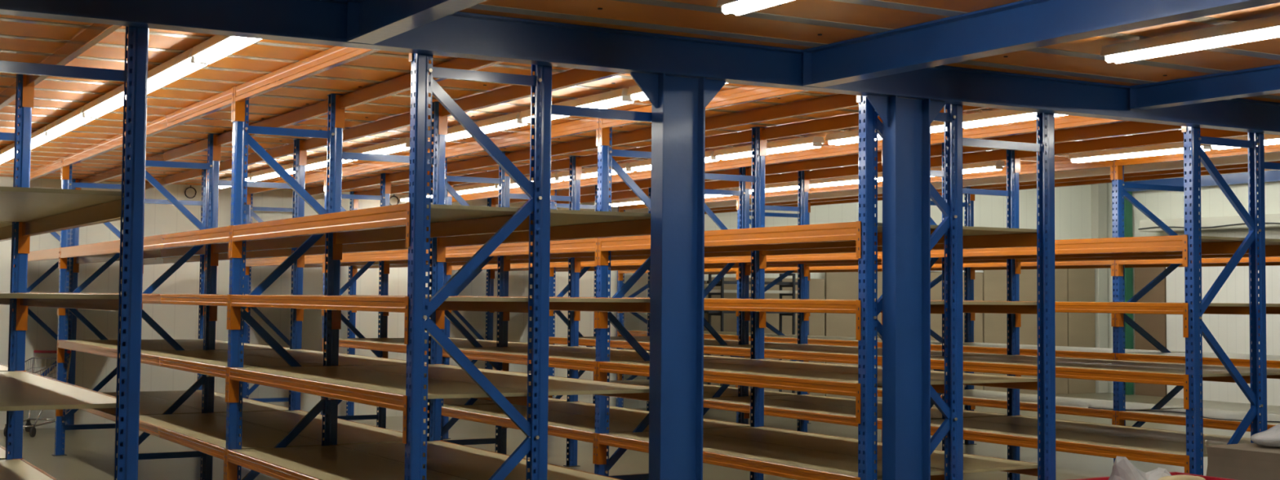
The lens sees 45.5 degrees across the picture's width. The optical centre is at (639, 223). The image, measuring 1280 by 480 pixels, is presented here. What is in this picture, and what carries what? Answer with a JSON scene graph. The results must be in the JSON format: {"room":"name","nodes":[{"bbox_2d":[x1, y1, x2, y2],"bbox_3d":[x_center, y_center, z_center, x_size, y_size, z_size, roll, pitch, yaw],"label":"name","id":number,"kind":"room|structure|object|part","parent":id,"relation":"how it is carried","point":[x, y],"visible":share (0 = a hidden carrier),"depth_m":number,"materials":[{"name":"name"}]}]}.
{"room":"warehouse","nodes":[
{"label":"warehouse","id":0,"kind":"room"},
{"bbox_2d":[0,176,1091,429],"bbox_3d":[-2.644,-0.366,19.508,24.400,5.600,0.200,2,-3,-30],"label":"wall","id":1,"kind":"structure","parent":0,"point":[1073,204],"depth_m":18.33,"materials":[{"name":"white paint"}]},
{"bbox_2d":[184,185,196,198],"bbox_3d":[-5.254,-0.365,17.828,0.134,0.154,0.036,2,-3,-30],"label":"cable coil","id":2,"kind":"object","parent":1,"relation":"attached to","point":[190,185],"visible":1,"depth_m":17.82,"materials":[{"name":"metal"}]},
{"bbox_2d":[389,194,399,205],"bbox_3d":[-3.084,-0.284,19.106,0.134,0.154,0.036,2,-3,-30],"label":"cable coil","id":3,"kind":"object","parent":1,"relation":"attached to","point":[393,194],"visible":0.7,"depth_m":19.10,"materials":[{"name":"metal"}]},
{"bbox_2d":[704,167,1276,214],"bbox_3d":[6.807,-0.665,11.283,0.060,0.220,23.540,2,-3,-30],"label":"trim","id":4,"kind":"structure","parent":1,"relation":"attached to","point":[1237,170],"depth_m":15.21,"materials":[{"name":"orange paint"}]},
{"bbox_2d":[1090,183,1108,392],"bbox_3d":[7.624,1.005,25.301,0.210,3.600,0.160,2,-3,-30],"label":"trim","id":5,"kind":"structure","parent":1,"relation":"attached to","point":[1099,192],"depth_m":25.24,"materials":[{"name":"paint"}]},
{"bbox_2d":[0,0,1279,203],"bbox_3d":[-0.207,-0.903,7.465,15.910,0.010,23.002,2,-3,-30],"label":"ceiling","id":6,"kind":"structure","parent":0,"point":[801,24],"depth_m":8.35,"materials":[{"name":"orange paint"}]},
{"bbox_2d":[0,142,17,163],"bbox_3d":[-5.482,-0.617,13.252,0.120,0.102,1.380,2,-3,-30],"label":"fluorescent light","id":7,"kind":"object","parent":6,"relation":"attached to","point":[6,153],"visible":0.45,"depth_m":13.15,"materials":[{"name":"white plastic"}]},
{"bbox_2d":[17,125,57,149],"bbox_3d":[-4.761,-0.669,12.031,0.120,0.102,1.380,2,-3,-30],"label":"fluorescent light","id":8,"kind":"object","parent":6,"relation":"attached to","point":[38,137],"visible":0.36,"depth_m":11.71,"materials":[{"name":"white plastic"}]},
{"bbox_2d":[44,106,95,136],"bbox_3d":[-4.035,-0.722,10.800,0.120,0.102,1.380,2,-3,-30],"label":"fluorescent light","id":9,"kind":"object","parent":6,"relation":"attached to","point":[76,118],"visible":0.8,"depth_m":10.71,"materials":[{"name":"white plastic"}]},
{"bbox_2d":[81,82,126,118],"bbox_3d":[-3.303,-0.776,9.561,0.120,0.102,1.380,2,-3,-30],"label":"fluorescent light","id":10,"kind":"object","parent":6,"relation":"attached to","point":[113,100],"visible":0.64,"depth_m":9.61,"materials":[{"name":"white plastic"}]},
{"bbox_2d":[146,48,208,93],"bbox_3d":[-2.582,-0.829,8.339,0.120,0.102,1.380,2,-3,-30],"label":"fluorescent light","id":11,"kind":"object","parent":6,"relation":"attached to","point":[182,64],"visible":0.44,"depth_m":8.13,"materials":[{"name":"white plastic"}]},
{"bbox_2d":[218,186,231,188],"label":"fluorescent light","id":12,"kind":"object","parent":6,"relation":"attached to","point":[220,187],"depth_m":16.70,"materials":[{"name":"white plastic"}]},
{"bbox_2d":[218,177,231,180],"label":"fluorescent light","id":13,"kind":"object","parent":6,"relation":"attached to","point":[230,178],"depth_m":16.42,"materials":[{"name":"white plastic"}]},
{"bbox_2d":[190,35,261,63],"bbox_3d":[-1.865,-0.881,7.125,0.120,0.102,1.380,2,-3,-30],"label":"fluorescent light","id":14,"kind":"object","parent":6,"relation":"hanging from","point":[216,47],"visible":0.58,"depth_m":7.36,"materials":[{"name":"white plastic"}]},
{"bbox_2d":[244,172,257,182],"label":"fluorescent light","id":15,"kind":"object","parent":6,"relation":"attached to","point":[249,179],"depth_m":15.74,"materials":[{"name":"white plastic"}]},
{"bbox_2d":[249,168,279,181],"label":"fluorescent light","id":16,"kind":"object","parent":6,"relation":"attached to","point":[265,174],"depth_m":15.32,"materials":[{"name":"white plastic"}]},
{"bbox_2d":[281,162,295,174],"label":"fluorescent light","id":17,"kind":"object","parent":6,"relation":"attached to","point":[288,167],"depth_m":14.60,"materials":[{"name":"white plastic"}]},
{"bbox_2d":[305,155,329,171],"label":"fluorescent light","id":18,"kind":"object","parent":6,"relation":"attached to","point":[316,162],"depth_m":13.91,"materials":[{"name":"white plastic"}]},
{"bbox_2d":[342,159,353,163],"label":"fluorescent light","id":19,"kind":"object","parent":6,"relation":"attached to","point":[344,161],"depth_m":13.30,"materials":[{"name":"white plastic"}]},
{"bbox_2d":[346,137,409,160],"bbox_3d":[-2.154,-0.617,12.638,0.120,0.102,1.380,2,-3,-30],"label":"fluorescent light","id":20,"kind":"object","parent":6,"relation":"attached to","point":[402,144],"visible":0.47,"depth_m":12.41,"materials":[{"name":"white plastic"}]},
{"bbox_2d":[398,192,432,201],"bbox_3d":[-2.600,-0.342,18.406,0.120,0.102,1.380,2,-3,-30],"label":"fluorescent light","id":21,"kind":"object","parent":6,"relation":"attached to","point":[403,197],"visible":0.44,"depth_m":18.82,"materials":[{"name":"white plastic"}]},
{"bbox_2d":[445,124,471,141],"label":"fluorescent light","id":22,"kind":"object","parent":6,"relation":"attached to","point":[455,132],"depth_m":11.20,"materials":[{"name":"white plastic"}]},
{"bbox_2d":[453,182,500,195],"bbox_3d":[-1.883,-0.395,17.192,0.120,0.102,1.380,2,-3,-30],"label":"fluorescent light","id":23,"kind":"object","parent":6,"relation":"attached to","point":[483,187],"visible":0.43,"depth_m":17.03,"materials":[{"name":"white plastic"}]},
{"bbox_2d":[474,111,528,133],"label":"fluorescent light","id":24,"kind":"object","parent":6,"relation":"attached to","point":[509,120],"depth_m":10.55,"materials":[{"name":"white plastic"}]},
{"bbox_2d":[510,177,519,187],"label":"fluorescent light","id":25,"kind":"object","parent":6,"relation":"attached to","point":[513,184],"depth_m":16.21,"materials":[{"name":"white plastic"}]},
{"bbox_2d":[519,109,533,123],"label":"fluorescent light","id":26,"kind":"object","parent":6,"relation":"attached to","point":[525,115],"depth_m":10.19,"materials":[{"name":"white plastic"}]},
{"bbox_2d":[551,172,562,182],"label":"fluorescent light","id":27,"kind":"object","parent":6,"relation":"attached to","point":[553,179],"depth_m":15.39,"materials":[{"name":"white plastic"}]},
{"bbox_2d":[556,168,571,181],"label":"fluorescent light","id":28,"kind":"object","parent":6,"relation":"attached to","point":[564,175],"depth_m":15.20,"materials":[{"name":"white plastic"}]},
{"bbox_2d":[582,166,597,178],"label":"fluorescent light","id":29,"kind":"object","parent":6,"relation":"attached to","point":[586,173],"depth_m":14.74,"materials":[{"name":"white plastic"}]},
{"bbox_2d":[552,88,635,108],"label":"fluorescent light","id":30,"kind":"object","parent":6,"relation":"attached to","point":[611,98],"depth_m":9.29,"materials":[{"name":"white plastic"}]},
{"bbox_2d":[608,166,616,175],"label":"fluorescent light","id":31,"kind":"object","parent":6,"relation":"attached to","point":[613,172],"depth_m":14.37,"materials":[{"name":"white plastic"}]},
{"bbox_2d":[617,162,634,173],"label":"fluorescent light","id":32,"kind":"object","parent":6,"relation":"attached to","point":[624,166],"depth_m":14.15,"materials":[{"name":"white plastic"}]},
{"bbox_2d":[608,196,649,206],"bbox_3d":[-0.022,-0.288,19.053,0.120,0.102,1.380,2,-3,-30],"label":"fluorescent light","id":33,"kind":"object","parent":6,"relation":"attached to","point":[634,201],"visible":0.38,"depth_m":19.23,"materials":[{"name":"white plastic"}]},
{"bbox_2d":[628,158,651,171],"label":"fluorescent light","id":34,"kind":"object","parent":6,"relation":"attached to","point":[645,164],"depth_m":13.91,"materials":[{"name":"white plastic"}]},
{"bbox_2d":[626,83,725,101],"bbox_3d":[0.325,-0.798,8.438,0.120,0.102,1.380,2,-3,-30],"label":"fluorescent light","id":35,"kind":"object","parent":6,"relation":"attached to","point":[635,92],"visible":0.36,"depth_m":8.95,"materials":[{"name":"white plastic"}]},
{"bbox_2d":[704,150,719,162],"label":"fluorescent light","id":36,"kind":"object","parent":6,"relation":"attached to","point":[709,157],"depth_m":12.92,"materials":[{"name":"white plastic"}]},
{"bbox_2d":[704,187,732,198],"bbox_3d":[0.699,-0.341,17.831,0.120,0.102,1.380,2,-3,-30],"label":"fluorescent light","id":37,"kind":"object","parent":6,"relation":"attached to","point":[730,188],"visible":0.03,"depth_m":17.48,"materials":[{"name":"white plastic"}]},
{"bbox_2d":[713,145,753,159],"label":"fluorescent light","id":38,"kind":"object","parent":6,"relation":"attached to","point":[732,153],"depth_m":12.61,"materials":[{"name":"white plastic"}]},
{"bbox_2d":[730,186,739,191],"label":"fluorescent light","id":39,"kind":"object","parent":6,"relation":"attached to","point":[732,188],"depth_m":17.09,"materials":[{"name":"white plastic"}]},
{"bbox_2d":[716,0,793,15],"bbox_3d":[0.714,-0.928,5.676,0.120,0.102,1.380,2,-3,-30],"label":"fluorescent light","id":40,"kind":"object","parent":6,"relation":"attached to","point":[738,7],"visible":1,"depth_m":6.13,"materials":[{"name":"white plastic"}]},
{"bbox_2d":[764,181,798,192],"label":"fluorescent light","id":41,"kind":"object","parent":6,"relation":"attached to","point":[781,186],"depth_m":16.36,"materials":[{"name":"white plastic"}]},
{"bbox_2d":[766,136,824,154],"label":"fluorescent light","id":42,"kind":"object","parent":6,"relation":"attached to","point":[802,143],"depth_m":11.88,"materials":[{"name":"white plastic"}]},
{"bbox_2d":[825,128,858,145],"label":"fluorescent light","id":43,"kind":"object","parent":6,"relation":"attached to","point":[848,136],"depth_m":11.36,"materials":[{"name":"white plastic"}]},
{"bbox_2d":[809,173,882,187],"bbox_3d":[2.142,-0.446,15.387,0.120,0.102,1.380,2,-3,-30],"label":"fluorescent light","id":44,"kind":"object","parent":6,"relation":"attached to","point":[851,180],"visible":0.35,"depth_m":15.54,"materials":[{"name":"white plastic"}]},
{"bbox_2d":[930,166,943,170],"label":"fluorescent light","id":45,"kind":"object","parent":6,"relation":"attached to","point":[940,168],"depth_m":14.22,"materials":[{"name":"white plastic"}]},
{"bbox_2d":[930,120,946,133],"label":"fluorescent light","id":46,"kind":"object","parent":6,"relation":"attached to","point":[935,126],"depth_m":10.47,"materials":[{"name":"white plastic"}]},
{"bbox_2d":[962,160,1004,173],"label":"fluorescent light","id":47,"kind":"object","parent":6,"relation":"attached to","point":[984,166],"depth_m":13.71,"materials":[{"name":"white plastic"}]},
{"bbox_2d":[705,151,1279,208],"bbox_3d":[3.107,-0.406,16.054,0.060,0.097,11.530,2,-3,-30],"label":"fluorescent light","id":48,"kind":"object","parent":6,"relation":"attached to","point":[1268,157],"visible":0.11,"depth_m":14.46,"materials":[{"name":"white plastic"}]},
{"bbox_2d":[962,109,1066,128],"bbox_3d":[2.516,-0.716,9.740,0.120,0.102,1.380,2,-3,-30],"label":"fluorescent light","id":49,"kind":"object","parent":6,"relation":"attached to","point":[982,118],"visible":0.3,"depth_m":9.98,"materials":[{"name":"white plastic"}]},
{"bbox_2d":[1067,142,1211,163],"bbox_3d":[3.996,-0.582,12.246,0.120,0.102,1.380,2,-3,-30],"label":"fluorescent light","id":50,"kind":"object","parent":6,"relation":"attached to","point":[1173,148],"visible":0.88,"depth_m":12.26,"materials":[{"name":"white plastic"}]},
{"bbox_2d":[1100,14,1279,63],"bbox_3d":[2.640,-0.854,6.856,0.120,0.102,1.380,2,-3,-30],"label":"fluorescent light","id":51,"kind":"object","parent":6,"relation":"attached to","point":[1268,27],"visible":1,"depth_m":6.96,"materials":[{"name":"white plastic"}]},
{"bbox_2d":[1129,64,1279,110],"bbox_3d":[5.914,-0.953,3.885,0.120,0.134,11.793,2,-3,-30],"label":"cross beam","id":52,"kind":"structure","parent":6,"relation":"attached to","point":[1265,80],"depth_m":8.52,"materials":[{"name":"blue metal"}]},
{"bbox_2d":[1208,144,1236,150],"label":"fluorescent light","id":53,"kind":"object","parent":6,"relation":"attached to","point":[1214,147],"depth_m":11.53,"materials":[{"name":"white plastic"}]},
{"bbox_2d":[1225,135,1249,140],"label":"fluorescent light","id":54,"kind":"object","parent":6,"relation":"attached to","point":[1245,137],"depth_m":11.35,"materials":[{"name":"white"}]},
{"bbox_2d":[0,392,1279,479],"bbox_3d":[3.392,2.088,9.102,24.400,0.200,24.060,2,-3,-30],"label":"floor","id":55,"kind":"structure","parent":0,"point":[90,453],"depth_m":14.84,"materials":[{"name":"grey concrete"}]},
{"bbox_2d":[3,350,71,436],"bbox_3d":[-6.438,1.808,16.247,0.437,0.875,0.754,0,-3,4],"label":"shopping trolley","id":56,"kind":"object","parent":55,"relation":"on","point":[29,428],"visible":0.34,"depth_m":16.46,"materials":[{"name":"silver metal"}]},
{"bbox_2d":[24,357,70,378],"bbox_3d":[-6.438,1.643,16.242,0.437,0.389,0.697,0,-3,4],"label":"basket","id":57,"kind":"object","parent":56,"relation":"on","point":[33,358],"depth_m":16.56,"materials":[{"name":"silver metal"}]},
{"bbox_2d":[0,22,148,479],"bbox_3d":[-5.542,0.601,10.776,1.420,2.774,11.608,2,-3,-30],"label":"shelving rack","id":58,"kind":"object","parent":55,"relation":"on","point":[25,211],"visible":0.95,"depth_m":6.37,"materials":[{"name":"blue metal"}]},
{"bbox_2d":[10,45,651,479],"bbox_3d":[-3.352,0.683,12.065,1.420,2.774,11.608,2,-3,-30],"label":"shelving rack","id":59,"kind":"object","parent":55,"relation":"on","point":[280,442],"visible":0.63,"depth_m":9.16,"materials":[{"name":"metal"}]},
{"bbox_3d":[-5.125,1.909,14.309,0.532,0.046,0.026,2,-3,-30],"label":"cross rail","id":60,"kind":"part","parent":59,"relation":"part of","materials":[{"name":"blue metal"}]},
{"bbox_3d":[-5.105,-0.350,14.418,0.532,0.046,0.026,2,-3,-30],"label":"cross rail","id":61,"kind":"part","parent":59,"relation":"part of","materials":[{"name":"blue metal"}]},
{"bbox_3d":[-3.663,1.802,11.833,0.532,0.046,0.026,2,-3,-30],"label":"cross rail","id":62,"kind":"part","parent":59,"relation":"part of","materials":[{"name":"blue metal"}]},
{"bbox_3d":[-3.643,-0.457,11.942,0.532,0.046,0.026,2,-3,-30],"label":"cross rail","id":63,"kind":"part","parent":59,"relation":"part of","materials":[{"name":"blue metal"}]},
{"bbox_3d":[-2.182,-0.564,9.467,0.532,0.046,0.026,2,-3,-30],"label":"cross rail","id":64,"kind":"part","parent":59,"relation":"part of","materials":[{"name":"blue metal"}]},
{"bbox_3d":[-0.720,-0.671,6.991,0.532,0.046,0.026,2,-3,-30],"label":"cross rail","id":65,"kind":"part","parent":59,"relation":"part of","materials":[{"name":"blue metal"}]},
{"bbox_2d":[240,84,1055,479],"bbox_3d":[-1.157,0.764,13.357,1.420,2.774,11.608,2,-3,-30],"label":"shelving rack","id":66,"kind":"object","parent":55,"relation":"on","point":[757,448],"visible":0.53,"depth_m":10.03,"materials":[{"name":"blue metal"}]},
{"bbox_3d":[-4.392,2.097,18.077,0.532,0.046,0.026,2,-3,-30],"label":"cross rail","id":67,"kind":"part","parent":66,"relation":"part of","materials":[{"name":"blue metal"}]},
{"bbox_3d":[-4.372,-0.162,18.186,0.532,0.046,0.026,2,-3,-30],"label":"cross rail","id":68,"kind":"part","parent":66,"relation":"part of","materials":[{"name":"blue metal"}]},
{"bbox_3d":[-2.930,1.991,15.601,0.532,0.046,0.026,2,-3,-30],"label":"cross rail","id":69,"kind":"part","parent":66,"relation":"part of","materials":[{"name":"blue metal"}]},
{"bbox_3d":[-2.910,-0.269,15.710,0.532,0.046,0.026,2,-3,-30],"label":"cross rail","id":70,"kind":"part","parent":66,"relation":"part of","materials":[{"name":"blue metal"}]},
{"bbox_3d":[-1.468,1.884,13.125,0.532,0.046,0.026,2,-3,-30],"label":"cross rail","id":71,"kind":"part","parent":66,"relation":"part of","materials":[{"name":"blue metal"}]},
{"bbox_3d":[-1.449,-0.375,13.235,0.532,0.046,0.026,2,-3,-30],"label":"cross rail","id":72,"kind":"part","parent":66,"relation":"part of","materials":[{"name":"blue metal"}]},
{"bbox_3d":[-0.609,2.146,13.621,0.120,0.050,0.100,2,-3,-30],"label":"foot plate","id":73,"kind":"part","parent":66,"relation":"part of","materials":[{"name":"metal"}]},
{"bbox_3d":[-0.007,1.777,10.649,0.532,0.046,0.026,2,-3,-30],"label":"cross rail","id":74,"kind":"part","parent":66,"relation":"part of","materials":[{"name":"blue metal"}]},
{"bbox_3d":[0.013,-0.482,10.759,0.532,0.046,0.026,2,-3,-30],"label":"cross rail","id":75,"kind":"part","parent":66,"relation":"part of","materials":[{"name":"blue metal"}]},
{"bbox_3d":[1.475,-0.589,8.283,0.532,0.046,0.026,2,-3,-30],"label":"cross rail","id":76,"kind":"part","parent":66,"relation":"part of","materials":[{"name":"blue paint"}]},
{"bbox_2d":[630,71,725,479],"bbox_3d":[0.177,0.580,7.354,0.540,2.587,0.110,2,-3,-30],"label":"steel column","id":77,"kind":"structure","parent":55,"relation":"on","point":[678,104],"depth_m":7.36,"materials":[{"name":"blue metal"}]},
{"bbox_2d":[0,0,1279,135],"bbox_3d":[-0.096,-0.817,7.253,15.890,0.186,0.120,2,-3,-30],"label":"steel beam","id":78,"kind":"structure","parent":77,"relation":"on","point":[459,34],"depth_m":7.23,"materials":[{"name":"blue metal"}]},
{"bbox_2d":[346,0,487,44],"bbox_3d":[1.797,-1.081,1.460,0.120,0.184,11.793,2,-3,-30],"label":"cross beam","id":79,"kind":"structure","parent":78,"relation":"attached to","point":[368,21],"depth_m":6.21,"materials":[{"name":"blue metal"}]},
{"bbox_2d":[803,0,1279,87],"bbox_3d":[3.873,-1.004,2.682,0.120,0.184,11.793,2,-3,-30],"label":"cross beam","id":80,"kind":"structure","parent":78,"relation":"attached to","point":[1024,24],"depth_m":6.62,"materials":[{"name":"blue metal"}]},
{"bbox_2d":[1263,133,1279,145],"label":"fluorescent light","id":81,"kind":"object","parent":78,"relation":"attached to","point":[1269,140],"depth_m":11.13,"materials":[{"name":"white plastic"}]},
{"bbox_2d":[707,273,795,393],"bbox_3d":[1.551,1.621,21.131,1.230,1.860,0.340,2,-3,-30],"label":"stand","id":82,"kind":"object","parent":55,"relation":"on","point":[722,285],"visible":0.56,"depth_m":21.30,"materials":[{"name":"metal"}]},
{"bbox_3d":[1.037,1.248,20.844,0.024,0.030,0.280,2,-3,-30],"label":"arm","id":83,"kind":"part","parent":82,"relation":"part of","materials":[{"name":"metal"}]},
{"bbox_2d":[706,310,797,313],"bbox_3d":[1.605,1.227,21.064,1.600,0.041,0.040,2,-3,-30],"label":"bar","id":84,"kind":"object","parent":82,"relation":"on","point":[708,311],"visible":0.36,"depth_m":20.82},
{"bbox_2d":[706,280,799,284],"bbox_3d":[1.609,0.827,21.084,1.600,0.041,0.040,2,-3,-30],"label":"bar","id":85,"kind":"object","parent":82,"relation":"on","point":[708,282],"visible":0.36,"depth_m":21.14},
{"bbox_2d":[710,289,799,293],"bbox_3d":[1.608,0.947,21.078,1.600,0.041,0.040,2,-3,-30],"label":"bar","id":86,"kind":"object","parent":82,"relation":"on","point":[712,291],"visible":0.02,"depth_m":21.02,"materials":[{"name":"paint"}]},
{"bbox_3d":[2.074,0.887,21.472,0.024,0.030,0.280,2,-3,-30],"label":"arm","id":87,"kind":"part","parent":82,"relation":"part of","materials":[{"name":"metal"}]},
{"bbox_3d":[2.073,1.006,21.466,0.024,0.030,0.280,2,-3,-30],"label":"arm","id":88,"kind":"part","parent":82,"relation":"part of","materials":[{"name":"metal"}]},
{"bbox_3d":[2.071,1.286,21.453,0.024,0.030,0.280,2,-3,-30],"label":"arm","id":89,"kind":"part","parent":82,"relation":"part of","materials":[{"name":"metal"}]},
{"bbox_2d":[711,276,824,395],"bbox_3d":[1.832,1.688,21.832,2.000,1.800,0.035,2,-3,-30],"label":"sheet","id":90,"kind":"object","parent":55,"relation":"on","point":[816,286],"visible":0.24,"depth_m":21.93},
{"bbox_2d":[451,115,1279,479],"bbox_3d":[1.038,0.846,14.649,1.420,2.774,11.608,2,-3,-30],"label":"shelving rack","id":91,"kind":"object","parent":55,"relation":"on","point":[1188,449],"visible":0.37,"depth_m":11.08,"materials":[{"name":"metal"}]},
{"bbox_3d":[-0.716,-0.187,17.002,0.532,0.046,0.026,2,-3,-30],"label":"cross rail","id":92,"kind":"part","parent":91,"relation":"part of","materials":[{"name":"blue metal"}]},
{"bbox_3d":[0.746,-0.294,14.527,0.532,0.046,0.026,2,-3,-30],"label":"cross rail","id":93,"kind":"part","parent":91,"relation":"part of","materials":[{"name":"blue metal"}]},
{"bbox_3d":[2.208,-0.401,12.051,0.532,0.046,0.026,2,-3,-30],"label":"cross rail","id":94,"kind":"part","parent":91,"relation":"part of","materials":[{"name":"blue paint"}]},
{"bbox_3d":[3.669,-0.507,9.575,0.532,0.046,0.026,2,-3,-30],"label":"cross rail","id":95,"kind":"part","parent":91,"relation":"part of","materials":[{"name":"blue metal"}]},
{"bbox_2d":[824,270,983,400],"bbox_3d":[4.045,1.685,23.133,3.070,1.971,0.055,2,-3,-30],"label":"sheet","id":96,"kind":"object","parent":55,"relation":"on","point":[842,285],"depth_m":22.62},
{"bbox_3d":[4.053,0.713,23.180,3.070,0.025,0.055,2,-3,-30],"label":"white strip","id":97,"kind":"part","parent":96,"relation":"part of","materials":[{"name":"white"}]},
{"bbox_2d":[866,94,945,479],"bbox_3d":[1.412,0.626,8.081,0.540,2.587,0.110,2,-3,-30],"label":"steel column","id":98,"kind":"structure","parent":55,"relation":"on","point":[906,122],"depth_m":8.09,"materials":[{"name":"blue metal"}]},
{"bbox_2d":[615,143,1279,462],"bbox_3d":[3.065,0.922,15.843,1.060,2.774,11.608,2,-3,-30],"label":"shelving rack","id":99,"kind":"object","parent":55,"relation":"on","point":[972,397],"visible":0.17,"depth_m":13.63,"materials":[{"name":"metal"}]},
{"bbox_3d":[1.613,-0.100,18.373,0.872,0.046,0.026,2,-3,-30],"label":"cross rail","id":100,"kind":"part","parent":99,"relation":"part of","materials":[{"name":"blue metal"}]},
{"bbox_3d":[3.075,-0.207,15.898,0.872,0.046,0.026,2,-3,-30],"label":"cross rail","id":101,"kind":"part","parent":99,"relation":"part of","materials":[{"name":"blue metal"}]},
{"bbox_3d":[4.537,-0.314,13.422,0.872,0.046,0.026,2,-3,-30],"label":"cross rail","id":102,"kind":"part","parent":99,"relation":"part of","materials":[{"name":"blue metal"}]},
{"bbox_2d":[1088,407,1279,422],"bbox_3d":[4.636,1.578,12.443,0.330,0.009,2.314,2,-3,-30],"label":"loose cable","id":103,"kind":"object","parent":99,"relation":"on","point":[1088,407],"visible":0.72,"depth_m":12.93,"materials":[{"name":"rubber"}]},
{"bbox_2d":[982,268,1067,394],"bbox_3d":[6.174,1.722,24.394,1.820,2.055,0.035,2,-3,-30],"label":"sheet","id":104,"kind":"object","parent":55,"relation":"on","point":[994,282],"visible":0.36,"depth_m":24.36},
{"bbox_2d":[1066,268,1095,394],"bbox_3d":[7.239,1.620,25.027,0.610,2.340,0.035,2,-3,-30],"label":"sheet","id":105,"kind":"object","parent":55,"relation":"on","point":[1081,282],"visible":0.6,"depth_m":25.01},
{"bbox_2d":[1122,191,1133,395],"bbox_3d":[7.914,1.137,24.868,0.160,3.300,0.170,2,-3,-30],"label":"column","id":106,"kind":"structure","parent":55,"relation":"on","point":[1129,387],"depth_m":24.81,"materials":[{"name":"paint"}]},
{"bbox_2d":[1124,170,1279,191],"bbox_3d":[13.746,-1.044,15.140,0.140,0.220,23.100,2,-3,-30],"label":"steel beam","id":107,"kind":"structure","parent":106,"relation":"on","point":[1269,175],"depth_m":23.47,"materials":[{"name":"blue metal"}]},
{"bbox_2d":[1133,266,1166,396],"bbox_3d":[8.207,1.714,24.522,0.030,2.120,0.620,2,-3,-30],"label":"sheet","id":108,"kind":"object","parent":55,"relation":"on","point":[1155,325],"visible":0.36,"depth_m":24.50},
{"bbox_2d":[1069,471,1235,479],"bbox_3d":[2.757,1.664,8.176,1.040,0.545,0.600,2,-3,-30],"label":"crate","id":109,"kind":"object","parent":55,"relation":"on","point":[1206,477],"visible":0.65,"depth_m":8.43,"materials":[{"name":"plastic"}]},
{"bbox_2d":[1108,456,1172,479],"bbox_3d":[2.661,1.419,8.199,0.456,0.343,0.294,2,-3,-30],"label":"plastic bag","id":110,"kind":"object","parent":109,"relation":"in","point":[1123,468],"visible":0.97,"depth_m":8.12,"materials":[{"name":"white plastic"}]},
{"bbox_2d":[1157,475,1205,479],"bbox_3d":[2.878,1.431,8.071,0.505,0.206,0.140,2,-3,-30],"label":"bundle","id":111,"kind":"object","parent":109,"relation":"in","point":[1173,477],"visible":1,"depth_m":8.01,"materials":[{"name":"beige"}]},
{"bbox_2d":[1205,442,1279,479],"bbox_3d":[3.834,1.639,8.853,1.024,0.680,0.596,2,-3,-34],"label":"carton","id":112,"kind":"object","parent":55,"relation":"on","point":[1241,461],"visible":0.86,"depth_m":8.64,"materials":[{"name":"brown cardboard"}]},
{"bbox_2d":[1250,423,1279,446],"bbox_3d":[3.814,1.214,8.880,0.606,0.150,0.398,2,-3,-30],"label":"plastic sheet","id":113,"kind":"object","parent":112,"relation":"on","point":[1270,437],"visible":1,"depth_m":8.73,"materials":[{"name":"white plastic"}]},
{"bbox_2d":[1106,181,1279,394],"bbox_3d":[13.839,-0.421,15.377,0.200,5.600,23.660,2,-3,-30],"label":"wall","id":114,"kind":"structure","parent":0,"point":[1164,205],"depth_m":24.25,"materials":[{"name":"white paint"}]},
{"bbox_2d":[1137,222,1279,229],"bbox_3d":[9.447,-0.014,21.709,0.020,0.056,5.951,2,-3,-30],"label":"cable","id":115,"kind":"object","parent":114,"relation":"attached to","point":[1242,223],"visible":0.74,"depth_m":23.03,"materials":[{"name":"metal"}]},
{"bbox_2d":[1139,213,1279,232],"bbox_3d":[9.910,-0.075,21.375,0.438,0.180,7.000,2,-3,-30],"label":"trim","id":116,"kind":"structure","parent":114,"relation":"attached to","point":[1269,218],"depth_m":23.08,"materials":[{"name":"paint"}]},
{"bbox_2d":[1165,230,1279,405],"bbox_3d":[10.081,1.346,21.340,0.088,2.580,6.670,2,-3,-30],"label":"door","id":117,"kind":"structure","parent":114,"relation":"in","point":[1231,331],"depth_m":23.16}
]}

